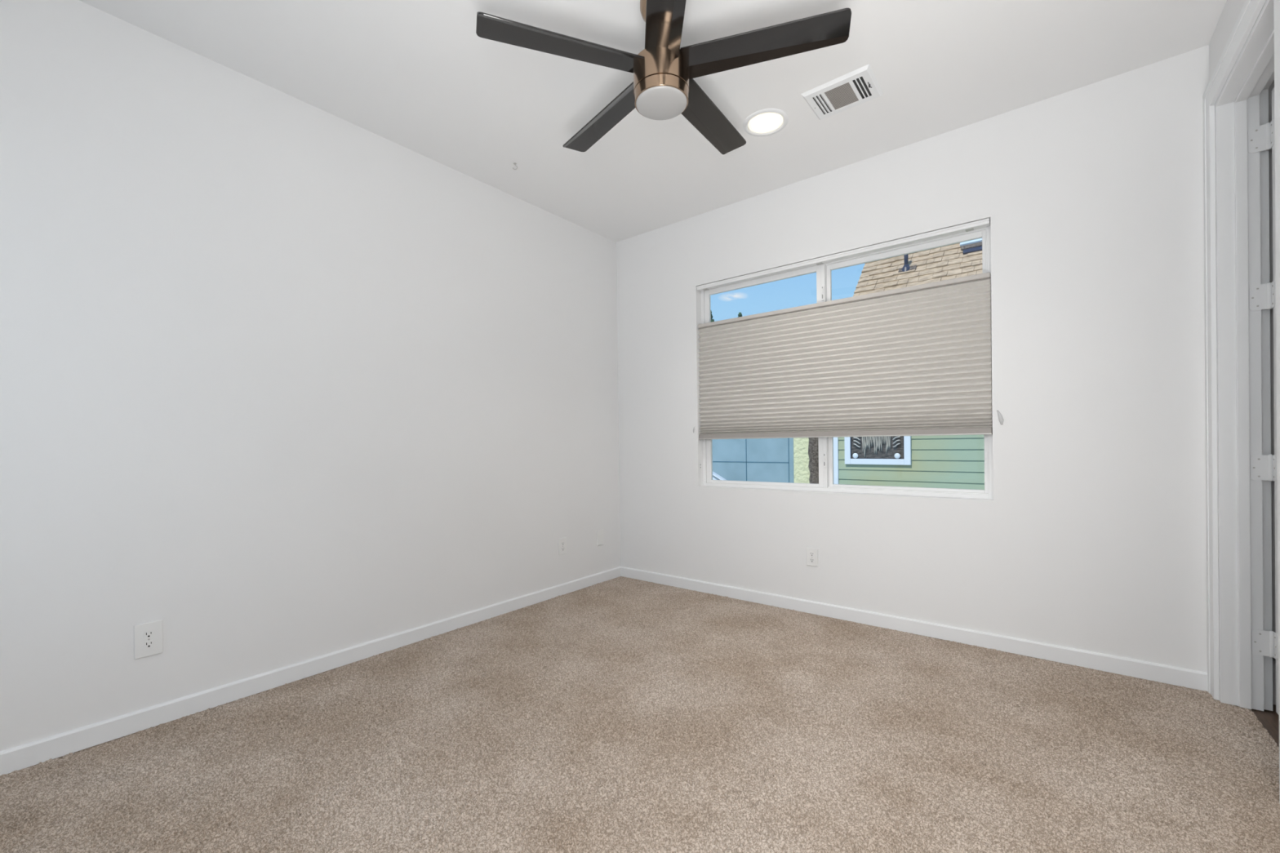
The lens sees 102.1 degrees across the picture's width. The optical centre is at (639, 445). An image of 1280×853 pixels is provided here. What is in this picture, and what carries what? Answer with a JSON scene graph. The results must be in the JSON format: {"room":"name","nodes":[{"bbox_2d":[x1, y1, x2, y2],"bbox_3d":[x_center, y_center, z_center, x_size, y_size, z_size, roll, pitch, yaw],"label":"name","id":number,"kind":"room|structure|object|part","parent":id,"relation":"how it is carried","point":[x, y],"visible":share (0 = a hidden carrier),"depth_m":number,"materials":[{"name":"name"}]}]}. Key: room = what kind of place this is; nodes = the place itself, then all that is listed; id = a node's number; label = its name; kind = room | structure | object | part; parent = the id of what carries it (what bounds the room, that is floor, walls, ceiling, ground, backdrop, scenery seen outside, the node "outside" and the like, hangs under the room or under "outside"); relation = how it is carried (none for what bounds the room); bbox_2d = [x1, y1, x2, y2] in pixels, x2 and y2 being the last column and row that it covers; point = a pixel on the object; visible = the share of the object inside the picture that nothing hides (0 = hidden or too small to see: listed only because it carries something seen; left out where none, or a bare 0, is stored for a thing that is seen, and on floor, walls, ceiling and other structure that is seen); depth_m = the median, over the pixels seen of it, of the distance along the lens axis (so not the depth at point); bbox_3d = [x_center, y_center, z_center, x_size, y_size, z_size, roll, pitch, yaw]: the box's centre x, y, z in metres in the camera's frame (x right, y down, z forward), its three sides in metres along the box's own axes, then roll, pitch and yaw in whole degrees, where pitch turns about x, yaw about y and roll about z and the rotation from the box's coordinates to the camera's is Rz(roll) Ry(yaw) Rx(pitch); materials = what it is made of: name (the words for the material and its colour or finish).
{"room":"empty bedroom","nodes":[
{"label":"empty bedroom","id":0,"kind":"room"},
{"bbox_2d":[0,0,620,753],"bbox_3d":[-1.463,-0.276,2.752,0.150,3.140,3.950,-1,0,38],"label":"wall","id":1,"kind":"structure","parent":0,"point":[284,381],"depth_m":2.28,"materials":[{"name":"white paint"}]},
{"bbox_2d":[133,619,163,659],"bbox_3d":[-1.926,0.758,2.027,0.010,0.132,0.083,-1,0,38],"label":"wall outlet","id":2,"kind":"object","parent":1,"relation":"attached to","point":[148,637],"visible":1,"depth_m":2.02,"materials":[{"name":"white plastic"}]},
{"bbox_2d":[142,640,155,648],"bbox_3d":[-1.924,0.778,2.026,0.004,0.027,0.034,-1,0,38],"label":"receptacle","id":3,"kind":"object","parent":2,"relation":"attached to","point":[147,644],"depth_m":2.02,"materials":[{"name":"white plastic"}]},
{"bbox_2d":[142,630,155,638],"bbox_3d":[-1.925,0.739,2.026,0.004,0.027,0.034,-1,0,38],"label":"receptacle","id":4,"kind":"object","parent":2,"relation":"attached to","point":[146,633],"depth_m":2.02,"materials":[{"name":"white plastic"}]},
{"bbox_2d":[0,566,621,775],"bbox_3d":[-1.335,1.053,2.767,0.013,0.078,3.800,-1,0,38],"label":"baseboard","id":5,"kind":"structure","parent":1,"relation":"attached to","point":[29,754],"depth_m":2.27,"materials":[{"name":"white paint"}]},
{"bbox_2d":[558,537,566,555],"bbox_3d":[-0.561,0.728,3.748,0.010,0.118,0.072,-1,0,38],"label":"wall outlet","id":6,"kind":"object","parent":1,"relation":"attached to","point":[562,542],"visible":1,"depth_m":3.74,"materials":[{"name":"white plastic"}]},
{"bbox_2d":[596,529,604,546],"bbox_3d":[-0.311,0.721,4.064,0.008,0.120,0.074,-1,0,38],"label":"blank wall plate","id":7,"kind":"object","parent":1,"relation":"attached to","point":[600,535],"visible":1,"depth_m":4.06,"materials":[{"name":"white plastic"}]},
{"bbox_2d":[0,576,1279,852],"bbox_3d":[0.444,1.172,1.357,4.550,0.208,3.800,-1,0,38],"label":"floor","id":8,"kind":"structure","parent":0,"point":[620,714],"depth_m":1.80,"materials":[{"name":"carpet"}]},
{"bbox_2d":[79,0,1226,242],"bbox_3d":[0.408,-1.764,1.347,4.850,0.200,4.110,-1,0,38],"label":"ceiling","id":9,"kind":"structure","parent":0,"point":[418,76],"depth_m":2.31,"materials":[{"name":"white paint"}]},
{"bbox_2d":[475,0,851,154],"bbox_3d":[0.095,-1.464,1.976,1.282,0.397,1.245,-1,0,38],"label":"ceiling fan","id":10,"kind":"object","parent":9,"relation":"hanging from","point":[664,86],"visible":1,"depth_m":1.85,"materials":[{"name":"black wood"}]},
{"bbox_3d":[-0.275,-1.405,1.817,0.572,0.036,0.126,-1,0,-19],"label":"fan blade","id":11,"kind":"part","parent":10,"relation":"part of","materials":[{"name":"black wood"}]},
{"bbox_3d":[-0.146,-1.408,2.238,0.126,0.036,0.572,-1,0,-37],"label":"fan blade","id":12,"kind":"part","parent":10,"relation":"part of","materials":[{"name":"black wood"}]},
{"bbox_3d":[0.085,-1.408,1.565,0.126,0.036,0.572,-1,0,-1],"label":"fan blade","id":13,"kind":"part","parent":10,"relation":"part of","materials":[{"name":"black"}]},
{"bbox_3d":[0.293,-1.414,2.245,0.126,0.036,0.572,-1,0,35],"label":"fan blade","id":14,"kind":"part","parent":10,"relation":"part of","materials":[{"name":"black wood"}]},
{"bbox_3d":[0.436,-1.414,1.830,0.572,0.036,0.126,-1,0,17],"label":"fan blade","id":15,"kind":"part","parent":10,"relation":"part of","materials":[{"name":"black wood"}]},
{"bbox_2d":[742,108,788,136],"bbox_3d":[0.650,-1.670,2.678,0.230,0.007,0.230,-1,0,38],"label":"recessed light","id":16,"kind":"object","parent":9,"relation":"in","point":[766,122],"visible":1,"depth_m":2.67,"materials":[{"name":"white paint"}]},
{"bbox_2d":[800,63,883,119],"bbox_3d":[0.964,-1.661,2.464,0.307,0.032,0.252,-1,0,38],"label":"ceiling vent","id":17,"kind":"object","parent":9,"relation":"in","point":[858,86],"visible":1,"depth_m":2.44,"materials":[{"name":"white paint"}]},
{"bbox_2d":[616,44,1275,705],"bbox_3d":[1.655,-0.318,2.901,4.850,3.140,0.160,-1,0,38],"label":"wall","id":18,"kind":"structure","parent":0,"point":[1092,536],"depth_m":2.57,"materials":[{"name":"white paint"}]},
{"bbox_2d":[806,547,817,566],"bbox_3d":[1.085,0.702,3.260,0.072,0.112,0.010,-1,0,38],"label":"wall outlet","id":19,"kind":"object","parent":18,"relation":"attached to","point":[811,553],"visible":1,"depth_m":3.26,"materials":[{"name":"white plastic"}]},
{"bbox_2d":[808,558,814,562],"bbox_3d":[1.084,0.722,3.259,0.034,0.027,0.004,-1,0,38],"label":"receptacle","id":20,"kind":"object","parent":19,"relation":"attached to","point":[811,560],"depth_m":3.26,"materials":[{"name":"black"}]},
{"bbox_2d":[808,551,814,556],"bbox_3d":[1.084,0.682,3.258,0.034,0.027,0.004,-1,0,38],"label":"receptacle","id":21,"kind":"object","parent":19,"relation":"attached to","point":[811,553],"depth_m":3.26,"materials":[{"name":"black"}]},
{"bbox_2d":[695,216,994,501],"bbox_3d":[1.163,-0.443,3.282,1.793,1.472,0.151,-1,0,38],"label":"window","id":22,"kind":"structure","parent":18,"relation":"in","point":[824,273],"depth_m":3.26,"materials":[{"name":"white plastic"}]},
{"bbox_3d":[0.831,-0.440,3.567,0.863,1.420,0.026,-1,0,38],"label":"sash","id":23,"kind":"part","parent":22,"relation":"part of","materials":[{"name":"white plastic"}]},
{"bbox_2d":[696,217,992,439],"bbox_3d":[1.130,-0.614,3.244,1.779,1.122,0.049,-1,0,38],"label":"pleated shade","id":24,"kind":"object","parent":22,"relation":"attached to","point":[913,360],"visible":1,"depth_m":3.10,"materials":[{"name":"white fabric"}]},
{"bbox_3d":[1.122,-1.158,3.240,1.777,0.026,0.044,-1,0,38],"label":"head rail","id":25,"kind":"part","parent":24,"relation":"part of","materials":[{"name":"white plastic"}]},
{"bbox_3d":[1.129,-0.883,3.245,1.779,0.026,0.034,-1,0,38],"label":"rail","id":26,"kind":"part","parent":24,"relation":"part of","materials":[{"name":"grey fabric"}]},
{"bbox_3d":[1.139,-0.073,3.248,1.779,0.034,0.036,-1,0,38],"label":"rail","id":27,"kind":"part","parent":24,"relation":"part of","materials":[{"name":"beige plastic"}]},
{"bbox_3d":[1.534,-0.447,3.045,0.862,1.420,0.026,-1,0,38],"label":"sash","id":28,"kind":"part","parent":22,"relation":"part of","materials":[{"name":"white plastic"}]},
{"bbox_2d":[621,566,1208,691],"bbox_3d":[1.134,1.018,3.224,3.287,0.078,0.013,-1,0,38],"label":"baseboard","id":29,"kind":"structure","parent":18,"relation":"attached to","point":[1168,674],"depth_m":2.76,"materials":[{"name":"white paint"}]},
{"bbox_2d":[996,409,1003,425],"bbox_3d":[1.841,-0.145,2.644,0.029,0.078,0.020,-1,0,38],"label":"cleat","id":30,"kind":"object","parent":18,"relation":"attached to","point":[1000,416],"visible":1,"depth_m":2.64,"materials":[{"name":"grey plastic"}]},
{"bbox_2d":[1208,0,1266,673],"bbox_3d":[1.285,-0.302,0.667,0.115,2.740,3.800,-1,0,38],"label":"wall","id":31,"kind":"structure","parent":0,"point":[1232,9],"depth_m":2.02,"materials":[{"name":"white paint"}]},
{"bbox_2d":[1203,0,1279,804],"bbox_3d":[2.115,-0.214,1.820,0.019,2.532,0.963,-1,0,38],"label":"trim","id":32,"kind":"structure","parent":31,"relation":"attached to","point":[1251,10],"depth_m":2.12,"materials":[{"name":"white paint"}]},
{"bbox_2d":[1214,0,1274,711],"bbox_3d":[2.167,-0.169,1.777,0.115,2.440,0.777,-1,0,38],"label":"trim","id":33,"kind":"structure","parent":31,"relation":"attached to","point":[1264,26],"depth_m":2.08,"materials":[{"name":"white paint"}]},
{"bbox_2d":[1248,87,1279,715],"bbox_3d":[2.716,-0.171,1.782,0.800,2.406,0.061,-1,0,38],"label":"door","id":34,"kind":"structure","parent":31,"relation":"in","point":[1260,138],"depth_m":2.01,"materials":[{"name":"white paint"}]},
{"bbox_3d":[2.733,-0.171,1.757,0.742,2.406,0.043,-1,0,38],"label":"panel","id":35,"kind":"part","parent":34,"relation":"part of","materials":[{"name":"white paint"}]},
{"bbox_2d":[1259,71,1274,711],"bbox_3d":[2.217,-0.217,1.725,0.028,2.536,0.941,-1,0,38],"label":"trim","id":36,"kind":"structure","parent":31,"relation":"attached to","point":[1264,95],"depth_m":2.04,"materials":[{"name":"white paint"}]},
{"label":"outside","id":37,"kind":"structure","parent":0,"visible":0},
{"bbox_3d":[12.364,4.079,20.004,50.000,0.100,39.840,-1,0,38],"label":"ground","id":38,"kind":"structure","parent":37,"visible":0},
{"bbox_2d":[712,471,725,479],"bbox_3d":[1.847,1.750,9.578,1.846,2.885,0.110,-1,0,38],"label":"gable","id":39,"kind":"object","parent":38,"relation":"on","point":[715,477],"visible":0.02,"depth_m":9.84,"materials":[{"name":"white"}]},
{"bbox_2d":[712,438,794,483],"bbox_3d":[1.806,1.525,13.173,5.988,5.350,4.004,-1,0,38],"label":"building","id":40,"kind":"structure","parent":38,"relation":"on","point":[753,460],"depth_m":10.23,"materials":[{"name":"paint"}]},
{"bbox_2d":[793,437,809,483],"bbox_3d":[3.535,1.492,10.207,0.403,5.400,1.500,-1,0,38],"label":"wall","id":41,"kind":"structure","parent":38,"relation":"on","point":[801,457],"depth_m":9.65,"materials":[{"name":"beige paint"}]},
{"bbox_2d":[808,437,818,484],"bbox_3d":[3.166,1.505,9.161,0.350,5.412,0.339,-1,0,16],"label":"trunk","id":42,"kind":"object","parent":38,"relation":"on","point":[813,448],"visible":0.08,"depth_m":9.05,"materials":[{"name":"grey plant"}]},
{"bbox_2d":[833,238,984,489],"bbox_3d":[6.704,-0.531,7.781,5.605,9.387,6.914,-1,0,38],"label":"house","id":43,"kind":"structure","parent":38,"relation":"on","point":[939,461],"depth_m":6.82,"materials":[{"name":"green wood"}]},
{"bbox_2d":[852,435,900,458],"bbox_3d":[3.075,-0.221,6.747,0.588,0.773,0.024,-1,0,38],"label":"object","id":44,"kind":"object","parent":43,"relation":"hanging from","point":[868,439],"visible":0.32,"depth_m":6.74,"materials":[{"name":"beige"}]}
]}

